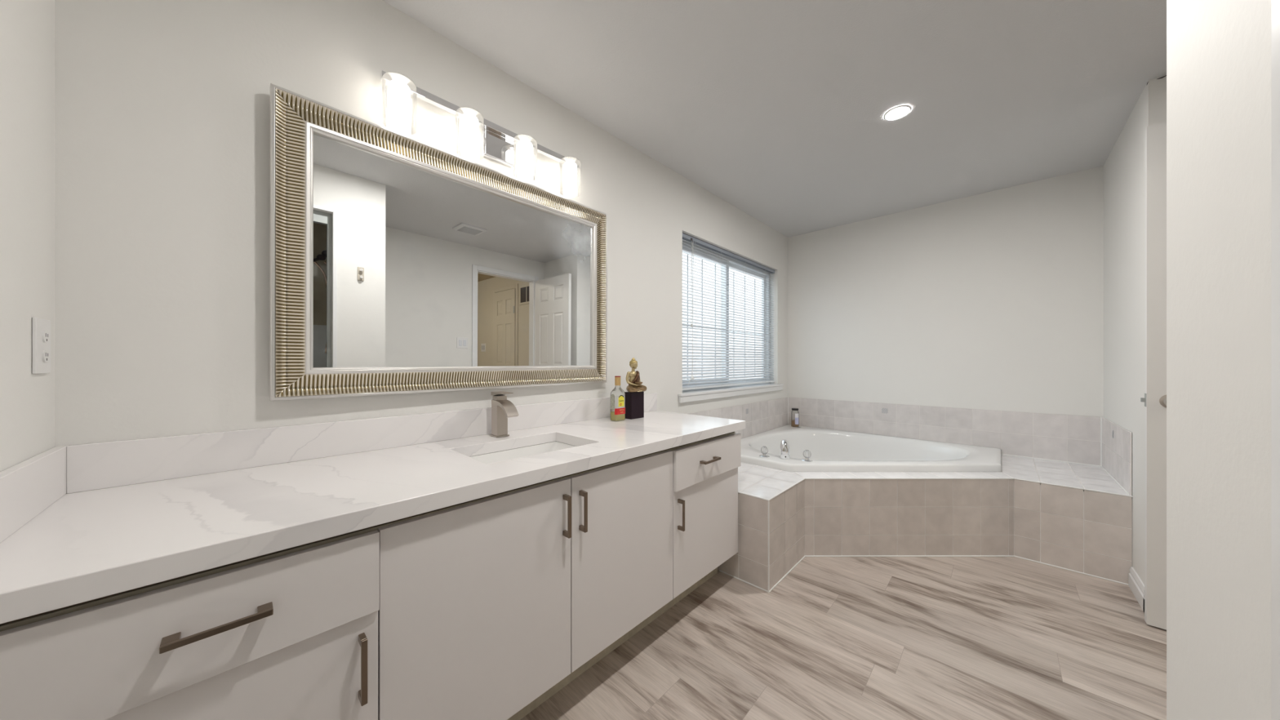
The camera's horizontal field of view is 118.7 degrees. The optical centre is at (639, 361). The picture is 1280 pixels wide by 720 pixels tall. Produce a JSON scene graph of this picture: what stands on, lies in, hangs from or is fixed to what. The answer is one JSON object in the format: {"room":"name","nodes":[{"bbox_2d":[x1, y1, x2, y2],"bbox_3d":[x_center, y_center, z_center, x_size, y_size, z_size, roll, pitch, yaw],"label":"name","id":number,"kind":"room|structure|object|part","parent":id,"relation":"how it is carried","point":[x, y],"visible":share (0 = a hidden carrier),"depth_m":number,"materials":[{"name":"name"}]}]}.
{"room":"bathroom","nodes":[
{"label":"bathroom","id":0,"kind":"room"},
{"bbox_2d":[0,0,54,471],"bbox_3d":[-0.337,-0.070,-0.175,2.948,2.540,0.120,0,0,44],"label":"wall","id":1,"kind":"structure","parent":0,"point":[27,27],"depth_m":0.77,"materials":[{"name":"white paint"}]},
{"bbox_2d":[31,316,50,373],"bbox_3d":[-1.288,-0.034,0.817,0.087,0.118,0.008,0,0,44],"label":"wall outlet","id":2,"kind":"object","parent":1,"relation":"attached to","point":[41,328],"visible":1,"depth_m":0.81,"materials":[{"name":"white plastic"}]},
{"bbox_2d":[41,350,49,361],"bbox_3d":[-1.288,-0.013,0.822,0.034,0.025,0.003,0,0,44],"label":"socket","id":3,"kind":"object","parent":2,"relation":"attached to","point":[45,353],"depth_m":0.82,"materials":[{"name":"grey plastic"}]},
{"bbox_2d":[41,330,49,342],"bbox_3d":[-1.288,-0.055,0.822,0.034,0.025,0.003,0,0,44],"label":"socket","id":4,"kind":"object","parent":2,"relation":"attached to","point":[45,334],"depth_m":0.82,"materials":[{"name":"grey plastic"}]},
{"bbox_2d":[54,0,787,464],"bbox_3d":[0.027,-0.070,2.464,0.160,2.540,4.447,0,0,44],"label":"wall","id":5,"kind":"structure","parent":0,"point":[162,107],"depth_m":1.09,"materials":[{"name":"white paint"}]},
{"bbox_2d":[269,83,607,400],"bbox_3d":[-0.639,-0.350,1.603,0.038,0.928,1.327,0,0,43],"label":"framed mirror","id":6,"kind":"object","parent":5,"relation":"attached to","point":[399,263],"visible":1,"depth_m":1.39,"materials":[{"name":"silver metal"}]},
{"bbox_3d":[-1.054,-0.350,1.143,0.021,0.907,0.066,0,0,43],"label":"ribbed rail","id":7,"kind":"part","parent":6,"relation":"part of","materials":[{"name":"metal"}]},
{"bbox_3d":[-0.636,0.071,1.601,0.021,0.066,1.306,0,0,43],"label":"ribbed rail","id":8,"kind":"part","parent":6,"relation":"part of","materials":[{"name":"metal"}]},
{"bbox_3d":[-0.633,-0.770,1.598,0.021,0.066,1.306,0,0,43],"label":"ribbed rail","id":9,"kind":"part","parent":6,"relation":"part of","materials":[{"name":"metal"}]},
{"bbox_2d":[313,133,591,367],"bbox_3d":[-0.643,-0.350,1.607,0.004,0.744,1.143,0,0,43],"label":"mirror glass","id":10,"kind":"object","parent":6,"relation":"on","point":[415,265],"depth_m":1.45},
{"bbox_3d":[-0.215,-0.350,2.056,0.021,0.907,0.066,0,0,43],"label":"ribbed rail","id":11,"kind":"part","parent":6,"relation":"part of","materials":[{"name":"metal"}]},
{"bbox_2d":[380,70,581,196],"bbox_3d":[-0.585,-0.921,1.607,0.130,0.198,0.866,0,0,44],"label":"vanity light","id":12,"kind":"object","parent":5,"relation":"attached to","point":[497,143],"visible":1,"depth_m":1.52,"materials":[{"name":"white glass"}]},
{"bbox_3d":[-0.838,-0.900,1.322,0.103,0.157,0.103,0,0,44],"label":"lamp shade","id":13,"kind":"part","parent":12,"relation":"part of","materials":[{"name":"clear glass"}]},
{"bbox_3d":[-0.672,-0.900,1.496,0.103,0.157,0.103,0,0,44],"label":"lamp shade","id":14,"kind":"part","parent":12,"relation":"part of","materials":[{"name":"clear glass"}]},
{"bbox_3d":[-0.615,-0.948,1.653,0.024,0.145,0.140,0,0,44],"label":"plate","id":15,"kind":"part","parent":12,"relation":"part of","materials":[{"name":"silver metal"}]},
{"bbox_3d":[-0.506,-0.900,1.671,0.103,0.157,0.103,0,0,44],"label":"lamp shade","id":16,"kind":"part","parent":12,"relation":"part of","materials":[{"name":"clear glass"}]},
{"bbox_3d":[-0.339,-0.900,1.847,0.103,0.157,0.103,0,0,44],"label":"lamp shade","id":17,"kind":"part","parent":12,"relation":"part of","materials":[{"name":"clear glass"}]},
{"bbox_2d":[678,239,783,403],"bbox_3d":[0.794,-0.317,3.241,0.173,1.194,1.679,0,0,44],"label":"window","id":18,"kind":"structure","parent":5,"relation":"in","point":[698,394],"depth_m":3.22,"materials":[{"name":"white plastic"}]},
{"bbox_3d":[0.496,-0.337,2.984,0.029,1.054,0.740,0,0,44],"label":"sash","id":19,"kind":"part","parent":18,"relation":"part of","materials":[{"name":"white plastic"}]},
{"bbox_2d":[682,232,774,390],"bbox_3d":[0.805,-0.355,3.212,0.049,1.110,1.540,0,0,44],"label":"blind","id":20,"kind":"object","parent":18,"relation":"attached to","point":[685,237],"visible":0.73,"depth_m":3.10,"materials":[{"name":"grey plastic"}]},
{"bbox_3d":[0.374,-0.568,2.739,0.017,0.635,0.018,0,0,44],"label":"pull cord","id":21,"kind":"part","parent":20,"relation":"part of","materials":[{"name":"white plastic"}]},
{"bbox_3d":[0.798,0.194,3.218,0.026,0.012,1.540,0,0,44],"label":"rail","id":22,"kind":"part","parent":20,"relation":"part of","materials":[{"name":"white plastic"}]},
{"bbox_3d":[0.793,-0.347,3.212,0.029,1.085,1.152,0,0,44],"label":"ladder cord","id":23,"kind":"part","parent":20,"relation":"part of","materials":[{"name":"white fabric"}]},
{"bbox_3d":[0.816,0.249,3.220,0.113,0.061,1.679,0,0,44],"label":"sill","id":24,"kind":"part","parent":18,"relation":"part of","materials":[{"name":"white paint"}]},
{"bbox_3d":[0.978,-0.337,3.532,0.027,1.054,0.798,0,0,44],"label":"sash","id":25,"kind":"part","parent":18,"relation":"part of","materials":[{"name":"white plastic"}]},
{"bbox_2d":[687,396,787,438],"bbox_3d":[0.818,0.526,3.172,0.006,0.326,2.076,0,0,44],"label":"tile backsplash","id":26,"kind":"structure","parent":5,"relation":"attached to","point":[762,416],"depth_m":3.42,"materials":[{"name":"white tile"}]},
{"bbox_2d":[382,0,1166,237],"bbox_3d":[1.069,-1.330,1.473,3.036,0.080,4.447,0,0,44],"label":"ceiling","id":27,"kind":"structure","parent":0,"point":[776,109],"depth_m":1.74,"materials":[{"name":"white paint"}]},
{"bbox_2d":[883,104,911,120],"bbox_3d":[1.331,-1.286,1.959,0.120,0.006,0.120,0,0,44],"label":"recessed light","id":28,"kind":"object","parent":27,"relation":"in","point":[895,113],"visible":1,"depth_m":1.95,"materials":[{"name":"white paint"}]},
{"bbox_2d":[520,556,1166,719],"bbox_3d":[2.295,1.175,0.309,6.098,0.050,4.207,0,0,44],"label":"floor","id":29,"kind":"structure","parent":0,"point":[837,637],"depth_m":1.51,"materials":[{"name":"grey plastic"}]},
{"bbox_2d":[0,525,379,719],"bbox_3d":[-0.953,0.750,0.844,0.649,0.800,0.507,0,0,44],"label":"vanity cabinet","id":30,"kind":"object","parent":29,"relation":"on","point":[291,633],"visible":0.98,"depth_m":0.66,"materials":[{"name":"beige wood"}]},
{"bbox_3d":[-0.786,0.359,0.685,0.056,0.019,0.507,0,0,44],"label":"rail","id":31,"kind":"part","parent":30,"relation":"part of","materials":[{"name":"wood"}]},
{"bbox_3d":[-0.715,0.450,0.647,0.032,0.011,0.128,0,0,44],"label":"handle","id":32,"kind":"part","parent":30,"relation":"part of","materials":[{"name":"brown metal"}]},
{"bbox_3d":[-0.755,0.765,0.656,0.018,0.453,0.504,0,0,44],"label":"door","id":33,"kind":"part","parent":30,"relation":"part of","materials":[{"name":"white paint"}]},
{"bbox_3d":[-0.584,0.647,0.799,0.032,0.134,0.011,0,0,44],"label":"handle","id":34,"kind":"part","parent":30,"relation":"part of","materials":[{"name":"brown metal"}]},
{"bbox_2d":[376,448,672,719],"bbox_3d":[-0.426,0.750,1.407,0.639,0.800,1.035,0,0,44],"label":"vanity cabinet","id":35,"kind":"object","parent":29,"relation":"on","point":[491,606],"visible":0.93,"depth_m":1.08,"materials":[{"name":"beige wood"}]},
{"bbox_2d":[0,392,745,624],"bbox_3d":[-0.404,0.273,1.434,0.632,0.153,2.118,0,0,44],"label":"countertop","id":36,"kind":"structure","parent":35,"relation":"on","point":[79,523],"depth_m":0.91,"materials":[{"name":"white stone"}]},
{"bbox_2d":[489,391,519,437],"bbox_3d":[-0.554,0.216,1.550,0.146,0.183,0.057,0,0,44],"label":"faucet","id":37,"kind":"object","parent":36,"relation":"on","point":[502,408],"visible":1,"depth_m":1.55,"materials":[{"name":"silver metal"}]},
{"bbox_3d":[-0.584,0.149,1.579,0.042,0.018,0.042,0,0,44],"label":"handle","id":38,"kind":"part","parent":37,"relation":"part of","materials":[{"name":"silver metal"}]},
{"bbox_3d":[-0.585,0.305,1.579,0.060,0.005,0.057,0,0,44],"label":"plate","id":39,"kind":"part","parent":37,"relation":"part of","materials":[{"name":"silver metal"}]},
{"bbox_3d":[-0.570,0.132,1.565,0.097,0.014,0.049,0,0,44],"label":"lever","id":40,"kind":"part","parent":37,"relation":"part of","materials":[{"name":"silver metal"}]},
{"bbox_3d":[-0.552,0.189,1.548,0.140,0.062,0.049,0,0,44],"label":"spout","id":41,"kind":"part","parent":37,"relation":"part of","materials":[{"name":"silver metal"}]},
{"bbox_2d":[469,441,575,464],"bbox_3d":[-0.415,0.406,1.406,0.326,0.110,0.471,0,0,44],"label":"sink","id":42,"kind":"object","parent":36,"relation":"in","point":[503,455],"visible":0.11,"depth_m":1.54,"materials":[{"name":"white ceramic"}]},
{"bbox_2d":[610,375,625,421],"bbox_3d":[-0.116,0.191,1.989,0.055,0.234,0.072,0,0,44],"label":"liquor bottle","id":43,"kind":"object","parent":36,"relation":"on","point":[617,379],"visible":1,"depth_m":1.98,"materials":[{"name":"clear glass"}]},
{"bbox_2d":[624,357,646,419],"bbox_3d":[-0.026,0.142,2.069,0.093,0.331,0.138,0,0,38],"label":"statuette","id":44,"kind":"object","parent":36,"relation":"on","point":[634,397],"visible":1,"depth_m":2.06,"materials":[{"name":"black paint"}]},
{"bbox_3d":[-0.024,0.086,2.077,0.040,0.074,0.068,0,0,16],"label":"sash","id":45,"kind":"part","parent":44,"relation":"part of","materials":[{"name":"brown metal"}]},
{"bbox_3d":[-0.403,0.681,1.027,0.018,0.621,0.513,0,0,44],"label":"door","id":46,"kind":"part","parent":35,"relation":"part of","materials":[{"name":"white paint"}]},
{"bbox_3d":[-0.255,0.359,1.244,0.056,0.019,1.035,0,0,44],"label":"rail","id":47,"kind":"part","parent":35,"relation":"part of","materials":[{"name":"wood"}]},
{"bbox_3d":[-0.226,0.478,1.176,0.032,0.128,0.011,0,0,44],"label":"handle","id":48,"kind":"part","parent":35,"relation":"part of","materials":[{"name":"brown metal"}]},
{"bbox_3d":[-0.183,0.481,1.222,0.032,0.128,0.011,0,0,44],"label":"handle","id":49,"kind":"part","parent":35,"relation":"part of","materials":[{"name":"brown metal"}]},
{"bbox_3d":[-0.046,0.681,1.402,0.018,0.621,0.516,0,0,44],"label":"door","id":50,"kind":"part","parent":35,"relation":"part of","materials":[{"name":"white paint"}]},
{"bbox_2d":[650,431,741,622],"bbox_3d":[0.124,0.750,1.975,0.653,0.800,0.546,0,0,44],"label":"vanity cabinet","id":51,"kind":"object","parent":29,"relation":"on","point":[705,471],"visible":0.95,"depth_m":1.75,"materials":[{"name":"beige wood"}]},
{"bbox_3d":[0.174,0.645,1.597,0.032,0.128,0.011,0,0,44],"label":"handle","id":52,"kind":"part","parent":51,"relation":"part of","materials":[{"name":"brown metal"}]},
{"bbox_3d":[0.289,0.359,1.817,0.056,0.019,0.546,0,0,44],"label":"rail","id":53,"kind":"part","parent":51,"relation":"part of","materials":[{"name":"wood"}]},
{"bbox_3d":[0.319,0.765,1.787,0.018,0.453,0.539,0,0,44],"label":"door","id":54,"kind":"part","parent":51,"relation":"part of","materials":[{"name":"white paint"}]},
{"bbox_3d":[0.331,0.456,1.778,0.018,0.170,0.543,0,0,44],"label":"drawer","id":55,"kind":"part","parent":51,"relation":"part of","materials":[{"name":"white paint"}]},
{"bbox_3d":[0.324,0.450,1.734,0.032,0.011,0.128,0,0,44],"label":"handle","id":56,"kind":"part","parent":51,"relation":"part of","materials":[{"name":"brown metal"}]},
{"bbox_2d":[717,454,1133,592],"bbox_3d":[1.571,0.920,2.358,2.955,0.464,0.931,0,0,0],"label":"platform","id":57,"kind":"object","parent":29,"relation":"on","point":[1076,517],"visible":0.8,"depth_m":2.24,"materials":[{"name":"beige tile"}]},
{"bbox_2d":[741,424,1001,471],"bbox_3d":[1.585,0.786,2.818,1.596,0.517,1.528,0,0,44],"label":"bathtub","id":58,"kind":"object","parent":57,"relation":"on","point":[788,448],"visible":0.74,"depth_m":3.03,"materials":[{"name":"white ceramic"}]},
{"bbox_2d":[791,408,799,426],"bbox_3d":[1.543,0.553,3.769,0.074,0.182,0.074,0,0,44],"label":"jar","id":59,"kind":"object","parent":58,"relation":"on","point":[797,415],"visible":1,"depth_m":3.75,"materials":[{"name":"clear glass"}]},
{"bbox_2d":[787,165,1103,417],"bbox_3d":[2.659,-0.070,2.947,2.990,2.540,0.120,0,0,44],"label":"wall","id":60,"kind":"structure","parent":0,"point":[993,300],"depth_m":2.98,"materials":[{"name":"white paint"}]},
{"bbox_2d":[787,396,1102,466],"bbox_3d":[2.286,0.527,3.208,2.090,0.328,0.010,0,0,44],"label":"tile backsplash","id":61,"kind":"structure","parent":60,"relation":"attached to","point":[1068,438],"depth_m":2.94,"materials":[{"name":"white tile"}]},
{"bbox_2d":[1103,75,1166,584],"bbox_3d":[2.974,-0.070,1.845,0.785,2.540,1.044,0,0,44],"label":"wall","id":62,"kind":"structure","parent":0,"point":[1124,166],"depth_m":2.00,"materials":[{"name":"white paint"}]},
{"bbox_2d":[1101,417,1131,495],"bbox_3d":[2.780,0.527,2.221,0.010,0.328,0.751,0,0,44],"label":"tile backsplash","id":63,"kind":"structure","parent":62,"relation":"attached to","point":[1116,440],"depth_m":2.15,"materials":[{"name":"white tile"}]},
{"bbox_2d":[1128,566,1144,612],"bbox_3d":[2.417,1.100,1.839,0.014,0.100,0.296,0,0,44],"label":"baseboard","id":64,"kind":"structure","parent":62,"relation":"attached to","point":[1135,584],"depth_m":1.84,"materials":[{"name":"white paint"}]},
{"bbox_2d":[1166,0,1271,719],"bbox_3d":[0.315,-0.070,0.041,0.100,2.540,1.091,0,0,44],"label":"wall","id":65,"kind":"structure","parent":0,"point":[1219,52],"depth_m":0.36,"materials":[{"name":"white paint"}]},
{"bbox_2d":[1271,0,1279,719],"bbox_3d":[0.197,0.064,-0.003,0.010,2.172,0.747,0,0,44],"label":"trim","id":66,"kind":"structure","parent":65,"relation":"attached to","point":[1275,3],"depth_m":0.27,"materials":[{"name":"white paint"}]},
{"bbox_3d":[2.149,-0.070,0.479,0.100,2.540,2.072,0,0,44],"label":"wall","id":67,"kind":"structure","parent":0,"visible":0},
{"bbox_2d":[1140,121,1166,630],"bbox_3d":[2.461,0.059,1.420,0.713,2.165,0.133,0,0,44],"label":"door","id":68,"kind":"structure","parent":67,"relation":"in","point":[1154,399],"depth_m":1.63,"materials":[{"name":"white paint"}]},
{"bbox_3d":[2.257,0.167,1.613,0.060,0.060,0.133,0,0,44],"label":"knob","id":69,"kind":"part","parent":68,"relation":"part of","materials":[{"name":"silver metal"}]},
{"bbox_3d":[-3.044,2.700,8.409,12.002,0.100,20.000,0,0,44],"label":"ground","id":70,"kind":"structure","parent":0,"visible":0},
{"bbox_2d":[682,344,761,379],"bbox_3d":[-0.743,1.125,6.913,0.200,3.050,15.000,0,0,44],"label":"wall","id":71,"kind":"structure","parent":70,"relation":"on","point":[682,344],"depth_m":9.61,"materials":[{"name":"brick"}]}
]}

